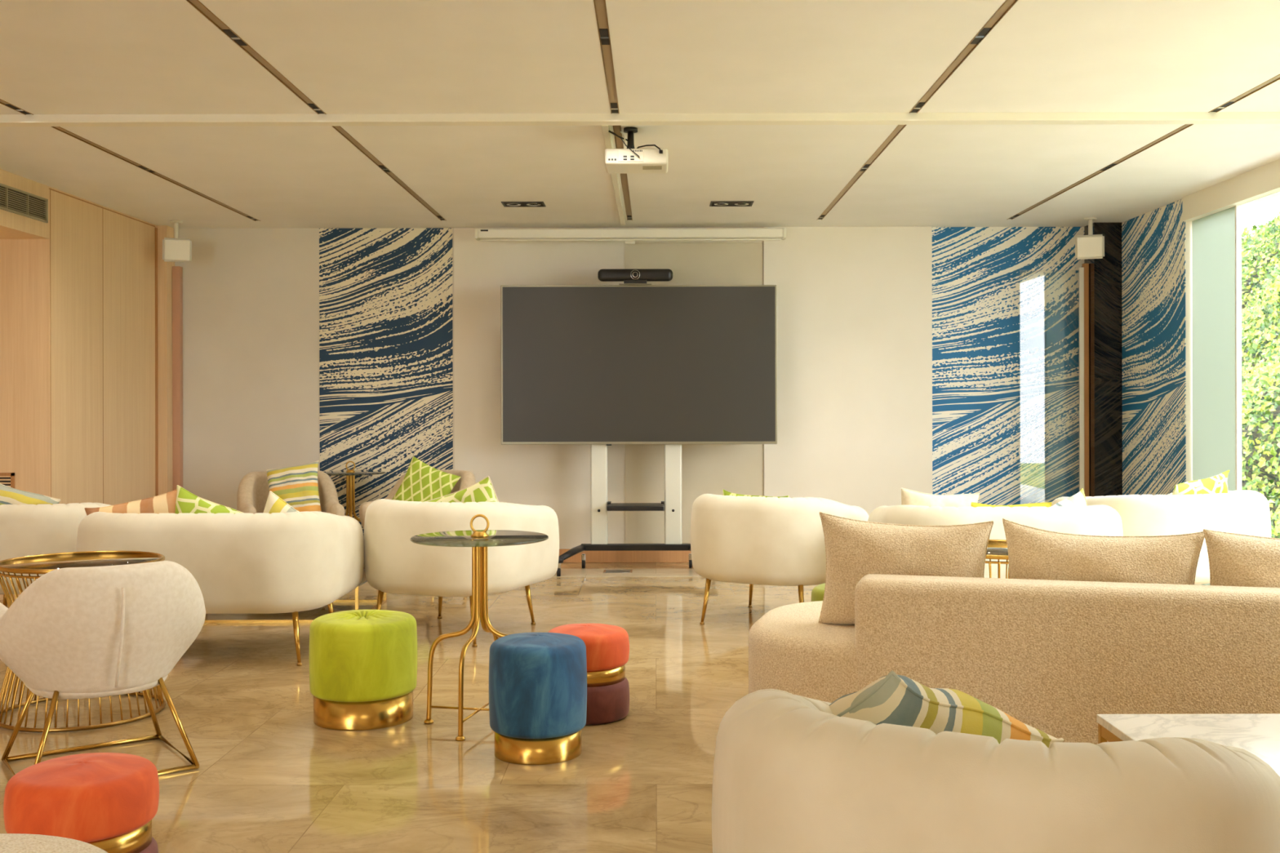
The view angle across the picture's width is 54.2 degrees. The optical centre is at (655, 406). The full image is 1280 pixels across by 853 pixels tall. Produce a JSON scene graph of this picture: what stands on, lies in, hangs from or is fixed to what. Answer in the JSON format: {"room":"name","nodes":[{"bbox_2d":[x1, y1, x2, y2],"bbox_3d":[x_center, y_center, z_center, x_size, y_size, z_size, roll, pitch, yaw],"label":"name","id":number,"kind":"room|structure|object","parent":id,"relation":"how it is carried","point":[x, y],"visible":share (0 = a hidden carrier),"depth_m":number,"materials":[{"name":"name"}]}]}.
{"room":"lounge","nodes":[
{"label":"lounge","id":0,"kind":"room"},
{"bbox_2d":[30,186,156,505],"bbox_3d":[-3.870,-0.082,8.840,0.120,2.600,1.960,0,0,0],"label":"wall","id":1,"kind":"structure","parent":0,"point":[89,242],"depth_m":8.46,"materials":[{"name":"brown wood"}]},
{"bbox_2d":[0,472,14,488],"bbox_3d":[-4.239,0.519,7.854,0.420,0.200,0.012,0,0,0],"label":"air vent","id":2,"kind":"object","parent":1,"relation":"attached to","point":[7,479],"visible":0.48,"depth_m":7.85,"materials":[{"name":"brown wood"}]},
{"bbox_2d":[0,239,31,599],"bbox_3d":[-4.405,-0.081,7.910,0.950,2.600,0.100,0,0,0],"label":"door","id":3,"kind":"structure","parent":1,"relation":"attached to","point":[15,254],"depth_m":7.86,"materials":[{"name":"brown wood"}]},
{"bbox_2d":[0,182,48,222],"bbox_3d":[-3.807,-1.220,7.085,0.012,0.147,1.470,0,0,0],"label":"air vent","id":4,"kind":"object","parent":1,"relation":"attached to","point":[13,200],"visible":1,"depth_m":7.53,"materials":[{"name":"beige metal"}]},
{"bbox_2d":[0,168,48,239],"bbox_3d":[-4.348,-1.215,2.329,1.070,0.329,11.059,0,0,0],"label":"trim","id":5,"kind":"structure","parent":1,"relation":"attached to","point":[12,225],"depth_m":7.58,"materials":[{"name":"brown wood"}]},
{"bbox_2d":[48,187,155,503],"bbox_3d":[-3.810,-0.077,8.691,0.004,2.590,1.663,0,0,0],"label":"trim","id":6,"kind":"structure","parent":1,"relation":"attached to","point":[49,188],"depth_m":8.62,"materials":[{"name":"brown wood"}]},
{"bbox_2d":[155,227,158,496],"bbox_3d":[-3.808,-0.072,9.540,0.004,2.580,0.040,0,0,0],"label":"shadow strip","id":7,"kind":"object","parent":1,"relation":"attached to","point":[156,228],"visible":0.64,"depth_m":9.53,"materials":[{"name":"brown wood"}]},
{"bbox_2d":[156,225,174,495],"bbox_3d":[-3.773,-0.082,9.640,0.075,2.600,0.160,0,0,0],"label":"trim","id":8,"kind":"structure","parent":1,"relation":"attached to","point":[165,472],"depth_m":9.56,"materials":[{"name":"brown wood"}]},
{"bbox_2d":[363,568,702,577],"bbox_3d":[-0.138,1.214,9.080,7.340,0.012,0.440,0,0,0],"label":"trim","id":9,"kind":"structure","parent":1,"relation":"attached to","point":[664,572],"depth_m":9.03,"materials":[{"name":"wood"}]},
{"bbox_2d":[603,569,632,573],"bbox_3d":[-0.274,1.206,9.100,0.208,0.006,0.138,0,0,0],"label":"socket","id":10,"kind":"object","parent":9,"relation":"on","point":[605,571],"visible":1,"depth_m":9.08,"materials":[{"name":"silver metal"}]},
{"bbox_2d":[0,562,818,852],"bbox_3d":[-0.662,1.271,3.260,8.670,0.120,13.120,0,0,0],"label":"floor","id":11,"kind":"structure","parent":0,"point":[268,779],"depth_m":4.54,"materials":[{"name":"beige stone"}]},
{"bbox_2d":[0,833,107,852],"bbox_3d":[-1.198,1.000,2.050,0.620,0.425,0.620,0,0,0],"label":"seat","id":12,"kind":"object","parent":11,"relation":"on","point":[9,842],"visible":1,"depth_m":2.25,"materials":[{"name":"beige fabric"}]},
{"bbox_2d":[0,502,110,607],"bbox_3d":[-3.328,0.862,6.778,0.940,0.710,0.835,0,0,-6],"label":"sofa","id":13,"kind":"object","parent":11,"relation":"on","point":[25,530],"visible":0.23,"depth_m":6.39,"materials":[{"name":"beige fabric"}]},
{"bbox_2d":[0,483,60,505],"bbox_3d":[-3.417,0.615,6.618,0.532,0.532,0.194,0,0,-10],"label":"cushion","id":14,"kind":"object","parent":13,"relation":"on","point":[8,495],"visible":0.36,"depth_m":6.56,"materials":[{"name":"fabric"}]},
{"bbox_2d":[3,752,159,852],"bbox_3d":[-1.383,1.036,3.020,0.342,0.353,0.342,0,0,-13],"label":"pouf","id":15,"kind":"object","parent":11,"relation":"on","point":[108,802],"visible":0.88,"depth_m":2.91,"materials":[{"name":"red fabric"}]},
{"bbox_2d":[139,836,158,852],"bbox_3d":[-1.383,1.130,3.020,0.342,0.165,0.342,0,0,0],"label":"cushion","id":16,"kind":"object","parent":15,"relation":"on","point":[147,844],"depth_m":3.02,"materials":[{"name":"fabric"}]},
{"bbox_2d":[0,551,165,732],"bbox_3d":[-2.273,0.910,4.950,0.622,0.605,0.622,0,0,0],"label":"table","id":17,"kind":"object","parent":11,"relation":"on","point":[40,563],"visible":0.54,"depth_m":4.83,"materials":[{"name":"gold metal"}]},
{"bbox_2d":[0,551,160,568],"bbox_3d":[-2.274,0.615,4.950,0.584,0.006,0.584,0,0,0],"label":"tabletop","id":18,"kind":"object","parent":17,"relation":"on","point":[70,559],"depth_m":4.96,"materials":[{"name":"brown metal"}]},
{"bbox_2d":[0,560,205,775],"bbox_3d":[-1.869,0.861,4.207,0.673,0.704,0.652,0,0,-36],"label":"shell chair","id":19,"kind":"object","parent":11,"relation":"on","point":[91,632],"visible":1,"depth_m":3.99,"materials":[{"name":"beige fabric"}]},
{"bbox_2d":[75,511,364,666],"bbox_3d":[-2.148,0.857,6.178,1.260,0.715,0.875,0,0,0],"label":"loveseat","id":20,"kind":"object","parent":11,"relation":"on","point":[293,562],"visible":0.71,"depth_m":5.77,"materials":[{"name":"beige fabric"}]},
{"bbox_2d":[84,489,177,515],"bbox_3d":[-2.499,0.642,6.101,0.539,0.489,0.175,0,0,-6],"label":"cushion","id":21,"kind":"object","parent":20,"relation":"on","point":[165,503],"visible":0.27,"depth_m":6.04,"materials":[{"name":"fabric"}]},
{"bbox_2d":[174,484,242,514],"bbox_3d":[-2.199,0.655,6.102,0.547,0.546,0.162,0,0,-1],"label":"cushion","id":22,"kind":"object","parent":20,"relation":"on","point":[187,502],"visible":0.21,"depth_m":6.04,"materials":[{"name":"green fabric"}]},
{"bbox_2d":[263,490,298,514],"bbox_3d":[-1.839,0.693,6.280,0.547,0.540,0.176,0,0,8],"label":"cushion","id":23,"kind":"object","parent":20,"relation":"on","point":[274,504],"visible":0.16,"depth_m":6.22,"materials":[{"name":"fabric"}]},
{"bbox_2d":[236,470,344,515],"bbox_3d":[-2.598,0.843,8.859,0.697,0.745,0.678,0,0,-22],"label":"lounge chair","id":24,"kind":"object","parent":11,"relation":"on","point":[253,491],"visible":0.34,"depth_m":8.93,"materials":[{"name":"beige fabric"}]},
{"bbox_2d":[266,460,321,511],"bbox_3d":[-2.558,0.617,8.841,0.440,0.461,0.190,0,0,-1],"label":"cushion","id":25,"kind":"object","parent":24,"relation":"on","point":[297,486],"visible":0.59,"depth_m":8.80,"materials":[{"name":"fabric"}]},
{"bbox_2d":[204,570,386,622],"bbox_3d":[-2.230,1.015,7.375,1.135,0.400,0.750,0,0,0],"label":"coffee table","id":26,"kind":"object","parent":11,"relation":"on","point":[357,600],"visible":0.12,"depth_m":7.01,"materials":[{"name":"gold metal"}]},
{"bbox_2d":[359,570,367,586],"bbox_3d":[-2.230,1.021,7.375,1.095,0.008,0.710,0,0,0],"label":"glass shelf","id":27,"kind":"object","parent":26,"relation":"attached to","point":[364,580],"depth_m":7.30,"materials":[{"name":"beige"}]},
{"bbox_2d":[324,461,386,521],"bbox_3d":[-2.298,0.814,9.420,0.520,0.802,0.520,0,0,-20],"label":"pedestal table","id":28,"kind":"object","parent":11,"relation":"on","point":[348,473],"visible":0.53,"depth_m":9.41,"materials":[{"name":"gold glass"}]},
{"bbox_2d":[309,609,417,730],"bbox_3d":[-1.135,1.009,4.860,0.410,0.406,0.410,0,0,0],"label":"pouf","id":29,"kind":"object","parent":11,"relation":"on","point":[363,663],"visible":1,"depth_m":4.69,"materials":[{"name":"green fabric"}]},
{"bbox_2d":[359,469,475,528],"bbox_3d":[-1.659,0.841,8.949,0.697,0.745,0.678,0,0,24],"label":"lounge chair","id":30,"kind":"object","parent":11,"relation":"on","point":[467,479],"visible":0.11,"depth_m":9.00,"materials":[{"name":"beige fabric"}]},
{"bbox_2d":[391,456,461,502],"bbox_3d":[-1.659,0.613,8.960,0.518,0.502,0.186,0,0,15],"label":"cushion","id":31,"kind":"object","parent":30,"relation":"on","point":[421,482],"visible":0.65,"depth_m":8.92,"materials":[{"name":"green fabric"}]},
{"bbox_2d":[363,498,559,647],"bbox_3d":[-1.074,0.850,6.718,0.890,0.725,0.895,0,0,20],"label":"sofa","id":32,"kind":"object","parent":11,"relation":"on","point":[394,564],"visible":0.89,"depth_m":6.34,"materials":[{"name":"beige fabric"}]},
{"bbox_2d":[424,475,498,502],"bbox_3d":[-0.979,0.622,6.620,0.548,0.518,0.170,0,0,24],"label":"cushion","id":33,"kind":"object","parent":32,"relation":"on","point":[482,491],"visible":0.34,"depth_m":6.53,"materials":[{"name":"green fabric"}]},
{"bbox_2d":[409,514,548,741],"bbox_3d":[-0.666,0.810,4.740,0.536,0.802,0.536,0,0,12],"label":"pedestal table","id":34,"kind":"object","parent":11,"relation":"on","point":[479,540],"visible":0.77,"depth_m":4.73,"materials":[{"name":"gold glass"}]},
{"bbox_2d":[488,632,586,764],"bbox_3d":[-0.411,1.005,4.370,0.342,0.411,0.342,0,0,13],"label":"pouf","id":35,"kind":"object","parent":11,"relation":"on","point":[538,681],"visible":1,"depth_m":4.23,"materials":[{"name":"blue fabric"}]},
{"bbox_2d":[547,623,629,724],"bbox_3d":[-0.268,1.034,4.890,0.332,0.353,0.332,0,0,10],"label":"pouf","id":36,"kind":"object","parent":11,"relation":"on","point":[607,646],"visible":0.66,"depth_m":4.76,"materials":[{"name":"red fabric"}]},
{"bbox_2d":[585,677,629,724],"bbox_3d":[-0.268,1.128,4.890,0.332,0.165,0.332,0,0,0],"label":"cushion","id":37,"kind":"object","parent":36,"relation":"on","point":[607,698],"depth_m":4.75,"materials":[{"name":"fabric"}]},
{"bbox_2d":[556,444,692,576],"bbox_3d":[-0.140,0.460,9.119,1.172,1.500,0.530,0,0,0],"label":"display stand","id":38,"kind":"object","parent":11,"relation":"on","point":[672,504],"visible":0.71,"depth_m":9.31,"materials":[{"name":"silver metal"}]},
{"bbox_2d":[607,502,664,511],"bbox_3d":[-0.146,0.745,9.245,0.416,0.037,0.270,0,0,0],"label":"shelf","id":39,"kind":"object","parent":38,"relation":"attached to","point":[611,506],"depth_m":9.11,"materials":[{"name":"black plastic"}]},
{"bbox_2d":[500,284,777,445],"bbox_3d":[-0.123,-0.303,9.280,2.044,1.187,0.065,0,0,0],"label":"television","id":40,"kind":"object","parent":38,"relation":"attached to","point":[608,365],"visible":1,"depth_m":9.25,"materials":[{"name":"black"}]},
{"bbox_2d":[597,268,672,284],"bbox_3d":[-0.150,-0.957,9.257,0.555,0.120,0.077,0,0,0],"label":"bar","id":41,"kind":"object","parent":40,"relation":"on","point":[628,276],"visible":1,"depth_m":9.23,"materials":[{"name":"black plastic"}]},
{"bbox_2d":[690,493,868,624],"bbox_3d":[0.676,0.849,7.078,0.900,0.720,0.875,0,0,28],"label":"sofa","id":42,"kind":"object","parent":11,"relation":"on","point":[776,541],"visible":0.79,"depth_m":6.68,"materials":[{"name":"beige fabric"}]},
{"bbox_2d":[722,489,789,497],"bbox_3d":[0.561,0.685,7.019,0.427,0.427,0.164,0,0,29],"label":"cushion","id":43,"kind":"object","parent":42,"relation":"on","point":[725,492],"visible":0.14,"depth_m":7.01,"materials":[{"name":"green fabric"}]},
{"bbox_2d":[811,582,825,601],"bbox_3d":[0.902,1.004,5.620,0.406,0.408,0.406,0,0,13],"label":"pouf","id":44,"kind":"object","parent":11,"relation":"on","point":[817,593],"visible":0.02,"depth_m":5.57,"materials":[{"name":"green fabric"}]},
{"bbox_2d":[867,504,1123,578],"bbox_3d":[1.767,0.851,6.518,1.230,0.710,0.875,0,0,1],"label":"loveseat","id":45,"kind":"object","parent":11,"relation":"on","point":[1089,520],"visible":0.27,"depth_m":6.12,"materials":[{"name":"beige fabric"}]},
{"bbox_2d":[901,488,979,507],"bbox_3d":[1.442,0.642,6.420,0.430,0.450,0.192,0,0,-5],"label":"cushion","id":46,"kind":"object","parent":45,"relation":"on","point":[908,497],"visible":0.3,"depth_m":6.36,"materials":[{"name":"beige fabric"}]},
{"bbox_2d":[970,502,1052,507],"bbox_3d":[1.801,0.687,6.403,0.429,0.402,0.175,0,0,-6],"label":"cushion","id":47,"kind":"object","parent":45,"relation":"on","point":[1048,504],"visible":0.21,"depth_m":6.36,"materials":[{"name":"yellow fabric"}]},
{"bbox_2d":[1051,488,1087,507],"bbox_3d":[2.171,0.686,6.660,0.492,0.493,0.140,0,0,-27],"label":"cushion","id":48,"kind":"object","parent":45,"relation":"on","point":[1078,500],"visible":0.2,"depth_m":6.64,"materials":[{"name":"fabric"}]},
{"bbox_2d":[711,688,1279,852],"bbox_3d":[0.586,0.853,2.203,0.940,0.712,0.875,0,0,29],"label":"sofa","id":49,"kind":"object","parent":11,"relation":"on","point":[792,775],"visible":0.98,"depth_m":1.84,"materials":[{"name":"beige fabric"}]},
{"bbox_2d":[828,671,1063,748],"bbox_3d":[0.491,0.689,2.475,0.512,0.425,0.353,0,0,-29],"label":"cushion","id":50,"kind":"object","parent":49,"relation":"on","point":[894,699],"visible":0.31,"depth_m":2.32,"materials":[{"name":"fabric"}]},
{"bbox_2d":[983,539,1008,578],"bbox_3d":[1.462,0.902,5.320,0.622,0.605,0.622,0,0,0],"label":"table","id":51,"kind":"object","parent":11,"relation":"on","point":[997,548],"visible":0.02,"depth_m":5.20,"materials":[{"name":"gold metal"}]},
{"bbox_2d":[986,540,1008,555],"bbox_3d":[1.461,0.607,5.320,0.584,0.006,0.584,0,0,0],"label":"tabletop","id":52,"kind":"object","parent":51,"relation":"on","point":[994,547],"depth_m":5.32,"materials":[{"name":"brown metal"}]},
{"bbox_2d":[748,573,1279,744],"bbox_3d":[1.623,0.892,4.424,2.580,0.630,1.015,0,0,16],"label":"sectional sofa","id":53,"kind":"object","parent":11,"relation":"on","point":[1053,656],"visible":0.76,"depth_m":4.00,"materials":[{"name":"beige fabric"}]},
{"bbox_2d":[817,511,993,624],"bbox_3d":[0.887,0.597,4.467,0.618,0.438,0.215,0,0,13],"label":"sofa cushion","id":54,"kind":"object","parent":53,"relation":"on","point":[855,549],"visible":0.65,"depth_m":4.39,"materials":[{"name":"beige fabric"}]},
{"bbox_2d":[1002,518,1204,585],"bbox_3d":[1.522,0.606,4.289,0.670,0.429,0.221,0,0,21],"label":"sofa cushion","id":55,"kind":"object","parent":53,"relation":"on","point":[1033,553],"visible":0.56,"depth_m":4.21,"materials":[{"name":"beige fabric"}]},
{"bbox_2d":[1203,528,1279,587],"bbox_3d":[2.135,0.604,4.105,0.646,0.401,0.223,0,0,14],"label":"sofa cushion","id":56,"kind":"object","parent":53,"relation":"on","point":[1235,559],"visible":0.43,"depth_m":4.08,"materials":[{"name":"beige fabric"}]},
{"bbox_2d":[1078,263,1088,496],"bbox_3d":[3.065,0.054,9.616,0.530,2.300,0.048,0,0,0],"label":"trim","id":57,"kind":"structure","parent":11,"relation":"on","point":[1083,271],"depth_m":9.60,"materials":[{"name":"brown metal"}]},
{"bbox_2d":[1050,489,1271,584],"bbox_3d":[2.903,0.839,7.098,1.060,0.730,0.875,0,0,-24],"label":"sofa","id":58,"kind":"object","parent":11,"relation":"on","point":[1245,512],"visible":0.45,"depth_m":6.68,"materials":[{"name":"beige fabric"}]},
{"bbox_2d":[1172,470,1230,494],"bbox_3d":[3.081,0.605,7.082,0.484,0.483,0.164,0,0,-20],"label":"cushion","id":59,"kind":"object","parent":58,"relation":"on","point":[1216,484],"visible":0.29,"depth_m":7.02,"materials":[{"name":"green fabric"}]},
{"bbox_2d":[1096,713,1279,776],"bbox_3d":[1.730,1.006,2.980,1.145,0.400,0.600,0,0,0],"label":"coffee table","id":60,"kind":"object","parent":11,"relation":"on","point":[1258,734],"visible":0.46,"depth_m":3.13,"materials":[{"name":"white stone"}]},
{"bbox_2d":[174,226,932,549],"bbox_3d":[-0.665,-0.089,9.765,8.670,2.600,0.150,0,0,0],"label":"wall","id":61,"kind":"structure","parent":0,"point":[855,304],"depth_m":9.71,"materials":[{"name":"beige paint"}]},
{"bbox_2d":[172,266,182,490],"bbox_3d":[-3.705,0.068,9.690,0.060,2.300,0.060,0,0,0],"label":"track","id":62,"kind":"object","parent":61,"relation":"attached to","point":[177,271],"visible":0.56,"depth_m":9.66,"materials":[{"name":"brown wood"}]},
{"bbox_2d":[319,227,453,534],"bbox_3d":[-2.095,-0.085,9.718,1.035,2.598,0.004,0,0,0],"label":"mural","id":63,"kind":"object","parent":61,"relation":"attached to","point":[386,328],"visible":0.64,"depth_m":9.72,"materials":[{"name":"blue paint"}]},
{"bbox_2d":[559,549,691,562],"bbox_3d":[0.292,1.157,9.682,3.700,0.105,0.015,0,0,0],"label":"baseboard","id":64,"kind":"structure","parent":61,"relation":"attached to","point":[678,556],"depth_m":9.67,"materials":[{"name":"brown wood"}]},
{"bbox_2d":[624,242,763,543],"bbox_3d":[0.299,-0.091,9.710,1.074,2.360,0.008,0,0,0],"label":"wall panel","id":65,"kind":"object","parent":61,"relation":"attached to","point":[706,468],"visible":0.36,"depth_m":9.71,"materials":[{"name":"white paint"}]},
{"bbox_2d":[932,226,1084,505],"bbox_3d":[2.742,-0.095,9.718,1.190,2.598,0.004,0,0,0],"label":"mural","id":66,"kind":"object","parent":61,"relation":"attached to","point":[1006,316],"visible":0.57,"depth_m":9.72,"materials":[{"name":"blue paper"}]},
{"bbox_2d":[0,0,1279,228],"bbox_3d":[-0.668,-1.489,3.260,8.670,0.200,13.120,0,0,0],"label":"ceiling","id":67,"kind":"structure","parent":0,"point":[57,56],"depth_m":5.64,"materials":[{"name":"white paint"}]},
{"bbox_2d":[0,98,33,115],"bbox_3d":[-2.971,-1.398,1.380,0.040,0.032,9.160,0,0,0],"label":"ceiling vent","id":68,"kind":"object","parent":67,"relation":"in","point":[2,102],"visible":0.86,"depth_m":5.79,"materials":[{"name":"brown metal"}]},
{"bbox_2d":[51,126,260,221],"bbox_3d":[-2.971,-1.398,7.700,0.040,0.032,3.280,0,0,0],"label":"ceiling vent","id":69,"kind":"object","parent":67,"relation":"in","point":[59,128],"visible":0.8,"depth_m":7.29,"materials":[{"name":"brown metal"}]},
{"bbox_2d":[162,220,191,262],"bbox_3d":[-3.559,-1.223,9.288,0.204,0.317,0.176,0,0,-24],"label":"wall speaker","id":70,"kind":"object","parent":67,"relation":"hanging from","point":[175,249],"visible":1,"depth_m":9.22,"materials":[{"name":"white plastic"}]},
{"bbox_2d":[186,0,326,114],"bbox_3d":[-1.582,-1.401,1.380,0.040,0.032,9.160,0,0,0],"label":"ceiling vent","id":71,"kind":"object","parent":67,"relation":"in","point":[196,4],"visible":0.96,"depth_m":4.90,"materials":[{"name":"brown metal"}]},
{"bbox_2d":[331,125,446,221],"bbox_3d":[-1.582,-1.401,7.700,0.040,0.032,3.280,0,0,0],"label":"ceiling vent","id":72,"kind":"object","parent":67,"relation":"in","point":[338,128],"visible":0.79,"depth_m":7.29,"materials":[{"name":"brown metal"}]},
{"bbox_2d":[501,201,546,206],"bbox_3d":[-0.906,-1.387,8.580,0.287,0.011,0.200,0,0,0],"label":"recessed light","id":73,"kind":"object","parent":67,"relation":"in","point":[504,203],"visible":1,"depth_m":8.56,"materials":[{"name":"black plastic"}]},
{"bbox_2d":[593,0,619,113],"bbox_3d":[-0.192,-1.404,1.380,0.040,0.032,9.160,0,0,0],"label":"ceiling vent","id":74,"kind":"object","parent":67,"relation":"in","point":[600,6],"visible":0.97,"depth_m":4.91,"materials":[{"name":"brown metal"}]},
{"bbox_2d":[601,125,625,225],"bbox_3d":[-0.248,-1.379,7.785,0.034,0.022,3.370,0,0,0],"label":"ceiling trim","id":75,"kind":"structure","parent":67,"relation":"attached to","point":[606,135],"depth_m":7.67,"materials":[{"name":"beige paint"}]},
{"bbox_2d":[613,125,623,148],"bbox_3d":[-0.192,-1.404,6.457,0.040,0.032,0.529,0,0,0],"label":"ceiling vent","id":76,"kind":"object","parent":67,"relation":"in","point":[618,140],"depth_m":6.48,"materials":[{"name":"brown metal"}]},
{"bbox_2d":[620,173,632,220],"bbox_3d":[-0.192,-1.404,8.383,0.040,0.032,1.863,0,0,0],"label":"ceiling vent","id":77,"kind":"object","parent":67,"relation":"in","point":[623,175],"depth_m":8.24,"materials":[{"name":"brown metal"}]},
{"bbox_2d":[474,227,786,244],"bbox_3d":[-0.191,-1.292,9.525,2.361,0.119,0.120,0,0,0],"label":"projection screen","id":78,"kind":"object","parent":67,"relation":"attached to","point":[629,236],"visible":1,"depth_m":9.47,"materials":[{"name":"white plastic"}]},
{"bbox_2d":[604,126,667,173],"bbox_3d":[-0.095,-1.289,6.258,0.312,0.200,0.284,0,0,0],"label":"projector","id":79,"kind":"object","parent":67,"relation":"attached to","point":[630,159],"visible":1,"depth_m":6.14,"materials":[{"name":"white plastic"}]},
{"bbox_2d":[642,165,662,169],"bbox_3d":[-0.017,-1.190,6.235,0.095,0.002,0.090,0,0,0],"label":"vent","id":80,"kind":"object","parent":79,"relation":"attached to","point":[644,167],"depth_m":6.23,"materials":[{"name":"beige plastic"}]},
{"bbox_2d":[0,111,1279,126],"bbox_3d":[-0.728,-1.379,5.975,8.550,0.058,0.090,0,0,0],"label":"ceiling beam","id":81,"kind":"structure","parent":67,"relation":"attached to","point":[1121,117],"depth_m":5.93,"materials":[{"name":"beige paint"}]},
{"bbox_2d":[709,200,753,206],"bbox_3d":[0.520,-1.390,8.580,0.292,0.011,0.200,0,0,0],"label":"recessed light","id":82,"kind":"object","parent":67,"relation":"in","point":[713,203],"visible":1,"depth_m":8.56,"materials":[{"name":"black plastic"}]},
{"bbox_2d":[816,124,906,220],"bbox_3d":[1.222,-1.407,7.700,0.040,0.032,3.280,0,0,0],"label":"ceiling vent","id":83,"kind":"object","parent":67,"relation":"in","point":[895,132],"visible":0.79,"depth_m":7.29,"materials":[{"name":"brown metal"}]},
{"bbox_2d":[909,0,1017,113],"bbox_3d":[1.222,-1.407,1.380,0.040,0.032,9.160,0,0,0],"label":"ceiling vent","id":84,"kind":"object","parent":67,"relation":"in","point":[1007,5],"visible":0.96,"depth_m":4.92,"materials":[{"name":"brown metal"}]},
{"bbox_2d":[1075,217,1104,259],"bbox_3d":[3.212,-1.239,9.238,0.204,0.314,0.176,0,0,22],"label":"wall speaker","id":85,"kind":"object","parent":67,"relation":"hanging from","point":[1090,246],"visible":1,"depth_m":9.17,"materials":[{"name":"white plastic"}]},
{"bbox_2d":[1007,124,1193,219],"bbox_3d":[2.642,-1.409,7.700,0.040,0.032,3.280,0,0,0],"label":"ceiling vent","id":86,"kind":"object","parent":67,"relation":"in","point":[1186,126],"visible":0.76,"depth_m":7.29,"materials":[{"name":"brown metal"}]},
{"bbox_2d":[1208,74,1279,112],"bbox_3d":[2.642,-1.409,1.380,0.040,0.032,9.160,0,0,0],"label":"ceiling vent","id":87,"kind":"object","parent":67,"relation":"in","point":[1277,77],"visible":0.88,"depth_m":5.59,"materials":[{"name":"brown metal"}]},
{"bbox_2d":[1084,222,1122,496],"bbox_3d":[3.442,-0.097,9.610,0.215,2.599,0.219,0,0,0],"label":"column","id":88,"kind":"structure","parent":0,"point":[1105,330],"depth_m":9.50,"materials":[{"name":"black paint"}]},
{"bbox_2d":[1136,202,1192,481],"bbox_3d":[3.610,-0.098,9.105,0.120,2.600,1.470,0,0,0],"label":"wall","id":89,"kind":"structure","parent":0,"point":[1188,330],"depth_m":8.37,"materials":[{"name":"beige paint"}]},
{"bbox_2d":[1121,199,1186,495],"bbox_3d":[3.548,-0.096,8.935,0.004,2.598,1.130,0,0,0],"label":"mural","id":90,"kind":"object","parent":89,"relation":"attached to","point":[1153,242],"visible":0.64,"depth_m":8.89,"materials":[{"name":"blue paint"}]},
{"bbox_2d":[1182,159,1279,585],"bbox_3d":[3.600,-0.113,5.625,0.140,2.570,5.490,0,0,0],"label":"window","id":91,"kind":"structure","parent":89,"relation":"in","point":[1216,237],"depth_m":7.95,"materials":[{"name":"clear glass"}]},
{"bbox_3d":[15.953,1.422,10.000,20.100,0.210,40.000,0,0,0],"label":"lawn","id":92,"kind":"structure","parent":0,"visible":0},
{"bbox_2d":[1241,210,1279,538],"bbox_3d":[7.123,-0.526,13.746,4.752,3.843,20.584,0,0,0],"label":"hedge","id":93,"kind":"object","parent":92,"relation":"on","point":[1260,252],"visible":0.05,"depth_m":12.94,"materials":[{"name":"plant"}]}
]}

